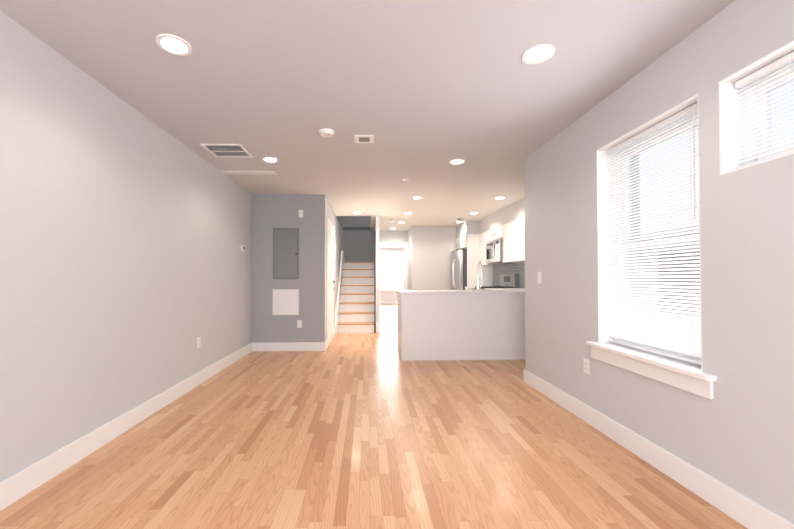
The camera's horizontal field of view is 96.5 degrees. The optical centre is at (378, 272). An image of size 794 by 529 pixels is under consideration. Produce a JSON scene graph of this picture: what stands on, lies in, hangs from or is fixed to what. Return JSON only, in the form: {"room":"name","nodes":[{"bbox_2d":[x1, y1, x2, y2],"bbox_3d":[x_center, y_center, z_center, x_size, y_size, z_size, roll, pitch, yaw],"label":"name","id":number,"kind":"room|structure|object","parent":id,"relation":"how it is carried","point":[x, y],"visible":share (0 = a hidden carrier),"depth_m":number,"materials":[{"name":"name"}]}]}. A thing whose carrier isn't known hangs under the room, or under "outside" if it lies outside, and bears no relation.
{"room":"empty living room","nodes":[
{"label":"empty living room","id":0,"kind":"room"},
{"bbox_2d":[0,10,251,481],"bbox_3d":[-1.901,-0.062,1.759,0.100,2.440,7.680,0,-1,-2],"label":"wall","id":1,"kind":"structure","parent":0,"point":[125,260],"depth_m":2.33,"materials":[{"name":"grey paint"}]},
{"bbox_2d":[197,337,200,348],"bbox_3d":[-1.913,0.744,3.767,0.009,0.117,0.072,0,-1,-2],"label":"outlet","id":2,"kind":"object","parent":1,"relation":"attached to","point":[198,341],"visible":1,"depth_m":3.76,"materials":[{"name":"white plastic"}]},
{"bbox_2d":[251,194,324,342],"bbox_3d":[-1.410,-0.002,5.566,1.135,2.440,0.103,0,-1,-2],"label":"wall","id":3,"kind":"structure","parent":0,"point":[270,212],"depth_m":5.52,"materials":[{"name":"grey paint"}]},
{"bbox_2d":[272,289,298,314],"bbox_3d":[-1.446,0.459,5.500,0.404,0.397,0.010,0,-1,-2],"label":"access panel","id":4,"kind":"object","parent":3,"relation":"attached to","point":[285,301],"visible":1,"depth_m":5.50,"materials":[{"name":"white"}]},
{"bbox_2d":[273,228,298,278],"bbox_3d":[-1.443,-0.295,5.503,0.395,0.795,0.028,0,-1,-2],"label":"electrical panel","id":5,"kind":"object","parent":3,"relation":"attached to","point":[285,253],"visible":1,"depth_m":5.50,"materials":[{"name":"grey metal"}]},
{"bbox_2d":[297,320,301,327],"bbox_3d":[-1.231,0.797,5.502,0.072,0.117,0.009,0,-1,-2],"label":"outlet","id":6,"kind":"object","parent":3,"relation":"attached to","point":[299,323],"visible":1,"depth_m":5.50,"materials":[{"name":"white plastic"}]},
{"bbox_2d":[325,196,342,340],"bbox_3d":[-0.962,-1.248,7.673,0.100,5.000,4.240,0,-1,-2],"label":"wall","id":7,"kind":"structure","parent":0,"point":[338,234],"depth_m":7.41,"materials":[{"name":"grey paint"}]},
{"bbox_2d":[326,217,333,347],"bbox_3d":[-0.858,0.165,6.318,0.017,2.130,1.150,0,-1,-2],"label":"door frame","id":8,"kind":"structure","parent":7,"relation":"attached to","point":[330,223],"depth_m":5.75,"materials":[{"name":"white wood"}]},
{"bbox_2d":[328,224,335,345],"bbox_3d":[-0.830,0.206,6.319,0.069,2.032,0.970,0,-1,-2],"label":"entry door","id":9,"kind":"structure","parent":7,"relation":"in","point":[331,281],"depth_m":6.20,"materials":[{"name":"white wood"}]},
{"bbox_2d":[336,216,370,229],"bbox_3d":[-0.569,-2.504,8.602,0.945,2.660,2.450,0,-1,-2],"label":"wall","id":10,"kind":"structure","parent":0,"point":[340,219],"depth_m":8.77,"materials":[{"name":"grey paint"}]},
{"bbox_2d":[0,0,734,247],"bbox_3d":[0.311,-1.254,6.715,4.850,0.100,17.400,0,-1,-2],"label":"ceiling","id":11,"kind":"structure","parent":0,"point":[424,92],"depth_m":2.31,"materials":[{"name":"paint"}]},
{"bbox_2d":[156,34,191,55],"bbox_3d":[-1.145,-1.273,1.984,0.176,0.011,0.176,0,-1,-2],"label":"recessed light","id":12,"kind":"object","parent":11,"relation":"in","point":[174,44],"visible":1,"depth_m":1.97,"materials":[{"name":"white"}]},
{"bbox_2d":[200,143,253,157],"bbox_3d":[-1.542,-1.246,3.626,0.400,0.012,0.370,0,-1,-2],"label":"ceiling vent","id":13,"kind":"object","parent":11,"relation":"in","point":[229,150],"visible":1,"depth_m":3.61,"materials":[{"name":"white metal"}]},
{"bbox_2d":[219,170,277,174],"bbox_3d":[-1.600,-1.233,4.369,0.665,0.014,0.140,0,-1,-2],"label":"strip","id":14,"kind":"object","parent":11,"relation":"attached to","point":[249,172],"visible":1,"depth_m":4.34,"materials":[{"name":"white"}]},
{"bbox_2d":[262,156,278,162],"bbox_3d":[-1.191,-1.243,3.893,0.176,0.011,0.176,0,-1,-2],"label":"recessed light","id":15,"kind":"object","parent":11,"relation":"in","point":[269,159],"visible":0.98,"depth_m":3.87,"materials":[{"name":"white"}]},
{"bbox_2d":[319,128,334,137],"bbox_3d":[-0.464,-1.242,3.162,0.140,0.034,0.140,0,-1,-2],"label":"smoke detector","id":16,"kind":"object","parent":11,"relation":"attached to","point":[326,132],"visible":0.98,"depth_m":3.12,"materials":[{"name":"white plastic"}]},
{"bbox_2d":[354,135,373,142],"bbox_3d":[-0.135,-1.251,3.318,0.180,0.012,0.180,0,-1,-2],"label":"ceiling vent","id":17,"kind":"object","parent":11,"relation":"in","point":[364,138],"visible":0.96,"depth_m":3.29,"materials":[{"name":"white metal"}]},
{"bbox_2d":[449,159,464,163],"bbox_3d":[0.877,-1.242,3.962,0.176,0.011,0.176,0,-1,-2],"label":"recessed light","id":18,"kind":"object","parent":11,"relation":"in","point":[456,161],"visible":1,"depth_m":3.94,"materials":[{"name":"white"}]},
{"bbox_2d":[456,198,523,237],"bbox_3d":[2.341,-1.053,6.424,0.610,0.310,4.990,0,-1,-2],"label":"soffit","id":19,"kind":"structure","parent":11,"relation":"attached to","point":[511,212],"depth_m":7.13,"materials":[{"name":"grey paint"}]},
{"bbox_2d":[522,44,554,63],"bbox_3d":[0.931,-1.272,2.067,0.176,0.011,0.176,0,-1,-2],"label":"recessed light","id":20,"kind":"object","parent":11,"relation":"in","point":[538,54],"visible":1,"depth_m":2.05,"materials":[{"name":"white"}]},
{"bbox_2d":[0,304,747,528],"bbox_3d":[0.311,1.266,6.675,4.850,0.060,17.400,0,-1,-2],"label":"floor","id":21,"kind":"structure","parent":0,"point":[358,431],"depth_m":2.18,"materials":[{"name":"brown wood"}]},
{"bbox_2d":[335,251,380,333],"bbox_3d":[-0.464,0.344,8.438,0.942,1.840,2.486,0,-1,-2],"label":"stairs","id":22,"kind":"structure","parent":21,"relation":"on","point":[355,305],"depth_m":8.08,"materials":[{"name":"white"}]},
{"bbox_2d":[374,230,375,332],"bbox_3d":[-0.075,0.186,7.310,0.030,2.120,0.030,0,-1,-2],"label":"post","id":23,"kind":"object","parent":21,"relation":"on","point":[374,281],"visible":1,"depth_m":7.30,"materials":[{"name":"white"}]},
{"bbox_2d":[397,294,467,360],"bbox_3d":[0.759,0.760,5.215,0.911,0.906,0.664,0,-1,-2],"label":"base cabinet","id":24,"kind":"object","parent":21,"relation":"on","point":[460,324],"depth_m":4.89,"materials":[{"name":"white wood"}]},
{"bbox_2d":[396,290,524,293],"bbox_3d":[1.475,0.287,5.246,2.390,0.040,0.706,0,-1,-2],"label":"countertop","id":25,"kind":"structure","parent":24,"relation":"on","point":[397,291],"depth_m":4.94,"materials":[{"name":"white stone"}]},
{"bbox_2d":[477,261,482,289],"bbox_3d":[1.571,0.043,5.424,0.105,0.455,0.234,0,-1,-2],"label":"faucet","id":26,"kind":"object","parent":25,"relation":"on","point":[481,276],"visible":1,"depth_m":5.49,"materials":[{"name":"silver metal"}]},
{"bbox_2d":[451,249,466,289],"bbox_3d":[2.160,0.364,8.441,0.806,1.800,0.878,0,-1,-2],"label":"fridge","id":27,"kind":"object","parent":21,"relation":"on","point":[458,269],"visible":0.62,"depth_m":8.06,"materials":[{"name":"grey metal"}]},
{"bbox_2d":[467,234,492,285],"bbox_3d":[2.284,0.193,7.969,0.590,2.128,0.028,0,-1,-2],"label":"panel","id":28,"kind":"object","parent":21,"relation":"on","point":[473,249],"visible":0.38,"depth_m":7.96,"materials":[{"name":"white"}]},
{"bbox_2d":[468,306,511,357],"bbox_3d":[1.555,0.863,5.222,0.680,0.700,0.401,0,-1,-2],"label":"base cabinet","id":29,"kind":"object","parent":21,"relation":"on","point":[489,327],"depth_m":4.91,"materials":[{"name":"white wood"}]},
{"bbox_2d":[465,286,524,289],"bbox_3d":[2.281,0.765,6.783,0.675,0.946,2.324,0,-1,-2],"label":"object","id":30,"kind":"object","parent":21,"relation":"on","point":[469,287],"depth_m":6.39,"materials":[{"name":"white"}]},
{"bbox_2d":[472,274,518,289],"bbox_3d":[2.247,0.633,6.980,0.730,1.215,0.742,0,-1,-2],"label":"range","id":31,"kind":"object","parent":21,"relation":"on","point":[509,280],"visible":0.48,"depth_m":6.87,"materials":[{"name":"silver metal"}]},
{"bbox_2d":[496,290,524,359],"bbox_3d":[2.282,0.761,5.267,0.775,0.906,0.660,0,-1,-2],"label":"base cabinet","id":32,"kind":"object","parent":21,"relation":"on","point":[518,300],"depth_m":4.93,"materials":[{"name":"white"}]},
{"bbox_2d":[343,216,407,261],"bbox_3d":[-0.039,-1.215,9.775,1.885,5.000,0.100,0,-1,-2],"label":"wall","id":33,"kind":"structure","parent":0,"point":[358,245],"depth_m":9.71,"materials":[{"name":"grey paint"}]},
{"bbox_2d":[380,242,407,289],"bbox_3d":[0.386,0.225,9.758,0.865,2.120,0.117,0,-1,-2],"label":"door frame","id":34,"kind":"structure","parent":33,"relation":"attached to","point":[405,244],"depth_m":9.72,"materials":[{"name":"white wood"}]},
{"bbox_2d":[400,246,404,289],"bbox_3d":[0.680,0.271,10.174,0.091,2.020,0.691,0,-1,-2],"label":"hall door","id":35,"kind":"structure","parent":33,"relation":"in","point":[402,268],"depth_m":10.02,"materials":[{"name":"white wood"}]},
{"bbox_2d":[374,216,379,322],"bbox_3d":[-0.056,0.045,8.543,0.080,2.440,2.320,0,-1,-2],"label":"wall","id":36,"kind":"structure","parent":0,"point":[377,225],"depth_m":7.39,"materials":[{"name":"grey paint"}]},
{"bbox_2d":[380,248,399,300],"bbox_3d":[0.255,0.153,15.347,3.045,2.440,0.100,0,-1,-2],"label":"wall","id":37,"kind":"structure","parent":0,"point":[388,295],"depth_m":15.29,"materials":[{"name":"grey paint"}]},
{"bbox_2d":[380,251,399,290],"bbox_3d":[0.230,-0.073,15.281,1.640,1.690,0.028,0,-1,-2],"label":"room window","id":38,"kind":"structure","parent":37,"relation":"in","point":[389,270],"depth_m":15.29,"materials":[{"name":"white"}]},
{"bbox_2d":[408,226,456,289],"bbox_3d":[1.732,0.059,9.373,1.830,2.440,0.980,0,-1,-2],"label":"wall","id":39,"kind":"structure","parent":0,"point":[431,249],"depth_m":8.88,"materials":[{"name":"grey paint"}]},
{"bbox_2d":[468,294,511,305],"bbox_3d":[1.562,0.407,5.031,0.680,0.206,0.004,0,-1,-2],"label":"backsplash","id":40,"kind":"structure","parent":0,"relation":"attached to","point":[473,299],"depth_m":4.92,"materials":[{"name":"grey paint"}]},
{"bbox_2d":[493,158,640,335],"bbox_3d":[2.698,0.011,6.369,0.100,2.440,5.090,0,-1,-2],"label":"wall","id":41,"kind":"structure","parent":0,"point":[631,227],"depth_m":3.84,"materials":[{"name":"grey paint"}]},
{"bbox_2d":[456,234,466,248],"bbox_3d":[2.258,-0.720,8.462,0.610,0.288,0.889,0,-1,-2],"label":"upper cabinet","id":42,"kind":"object","parent":41,"relation":"attached to","point":[461,242],"depth_m":8.37,"materials":[{"name":"white wood"}]},
{"bbox_2d":[480,231,499,264],"bbox_3d":[2.434,-0.522,7.677,0.310,0.708,0.587,0,-1,-2],"label":"upper cabinet","id":43,"kind":"object","parent":41,"relation":"attached to","point":[483,236],"depth_m":7.69,"materials":[{"name":"white wood"}]},
{"bbox_2d":[488,229,491,240],"bbox_3d":[2.451,-0.765,7.164,0.310,0.238,0.431,0,-1,-2],"label":"upper cabinet","id":44,"kind":"object","parent":41,"relation":"attached to","point":[490,231],"depth_m":7.28,"materials":[{"name":"white wood"}]},
{"bbox_2d":[492,226,499,239],"bbox_3d":[2.462,-0.770,6.854,0.310,0.238,0.431,0,-1,-2],"label":"upper cabinet","id":45,"kind":"object","parent":41,"relation":"attached to","point":[495,232],"depth_m":6.94,"materials":[{"name":"white wood"}]},
{"bbox_2d":[486,238,503,263],"bbox_3d":[2.397,-0.420,7.002,0.429,0.447,0.738,0,-1,-2],"label":"microwave","id":46,"kind":"object","parent":45,"relation":"attached to","point":[494,251],"visible":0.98,"depth_m":6.86,"materials":[{"name":"silver metal"}]},
{"bbox_2d":[494,262,524,287],"bbox_3d":[2.641,0.025,6.452,0.008,0.524,2.980,0,-1,-2],"label":"backsplash","id":47,"kind":"structure","parent":41,"relation":"attached to","point":[512,268],"depth_m":7.00,"materials":[{"name":"tile"}]},
{"bbox_2d":[500,221,523,264],"bbox_3d":[2.483,-0.546,6.204,0.310,0.708,0.846,0,-1,-2],"label":"upper cabinet","id":48,"kind":"object","parent":41,"relation":"attached to","point":[511,234],"depth_m":6.31,"materials":[{"name":"white wood"}]},
{"bbox_2d":[516,217,524,260],"bbox_3d":[2.507,-0.557,5.479,0.310,0.708,0.845,0,-1,-2],"label":"upper cabinet","id":49,"kind":"object","parent":41,"relation":"attached to","point":[520,223],"depth_m":5.84,"materials":[{"name":"white wood"}]},
{"bbox_2d":[628,174,631,290],"bbox_3d":[2.279,-0.029,3.859,0.905,2.440,0.100,0,-1,-2],"label":"window blind","id":50,"kind":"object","parent":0,"point":[630,251],"depth_m":3.83,"materials":[{"name":"grey paint"}]},
{"bbox_2d":[524,0,793,523],"bbox_3d":[1.813,-0.074,0.968,0.220,2.440,5.850,0,-1,-2],"label":"wall","id":51,"kind":"structure","parent":0,"point":[736,433],"depth_m":1.80,"materials":[{"name":"grey paint"}]},
{"bbox_2d":[0,301,793,528],"bbox_3d":[-0.024,1.169,6.666,3.980,0.135,17.200,0,-1,-2],"label":"baseboard","id":52,"kind":"structure","parent":51,"relation":"attached to","point":[742,509],"depth_m":2.18,"materials":[{"name":"white wood"}]},
{"bbox_2d":[538,272,541,283],"bbox_3d":[1.610,0.051,3.546,0.012,0.117,0.072,0,-1,-2],"label":"light switch","id":53,"kind":"object","parent":51,"relation":"attached to","point":[539,277],"visible":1,"depth_m":3.53,"materials":[{"name":"white plastic"}]},
{"bbox_2d":[584,358,589,374],"bbox_3d":[1.636,0.737,2.788,0.009,0.117,0.072,0,-1,-2],"label":"outlet","id":54,"kind":"object","parent":51,"relation":"attached to","point":[586,366],"visible":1,"depth_m":2.78,"materials":[{"name":"white plastic"}]},
{"bbox_2d":[596,94,702,371],"bbox_3d":[1.770,-0.194,2.256,0.219,1.480,0.825,0,-1,-2],"label":"window","id":55,"kind":"structure","parent":51,"relation":"in","point":[603,209],"depth_m":2.61,"materials":[{"name":"white"}]},
{"bbox_2d":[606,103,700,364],"bbox_3d":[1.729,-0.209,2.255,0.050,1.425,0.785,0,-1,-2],"label":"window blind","id":56,"kind":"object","parent":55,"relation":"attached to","point":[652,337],"visible":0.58,"depth_m":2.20,"materials":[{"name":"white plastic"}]},
{"bbox_2d":[586,341,716,398],"bbox_3d":[1.691,0.580,2.241,0.162,0.123,0.975,0,-1,-2],"label":"window sill","id":57,"kind":"structure","parent":51,"relation":"attached to","point":[689,377],"depth_m":2.09,"materials":[{"name":"white wood"}]},
{"bbox_2d":[718,40,793,174],"bbox_3d":[1.801,-0.717,1.331,0.219,0.464,0.836,0,-1,-2],"label":"window","id":58,"kind":"structure","parent":51,"relation":"in","point":[729,131],"depth_m":1.71,"materials":[{"name":"white plastic"}]},
{"bbox_2d":[735,51,793,168],"bbox_3d":[1.760,-0.721,1.329,0.050,0.432,0.796,0,-1,-2],"label":"window blind","id":59,"kind":"object","parent":58,"relation":"attached to","point":[787,59],"visible":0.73,"depth_m":1.61,"materials":[{"name":"white plastic"}]},
{"label":"outside","id":60,"kind":"structure","parent":0,"visible":0},
{"bbox_2d":[640,225,700,344],"bbox_3d":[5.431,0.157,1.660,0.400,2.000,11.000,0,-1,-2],"label":"neighboring house","id":61,"kind":"structure","parent":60,"point":[670,274],"depth_m":6.18,"materials":[{"name":"white"}]}
]}

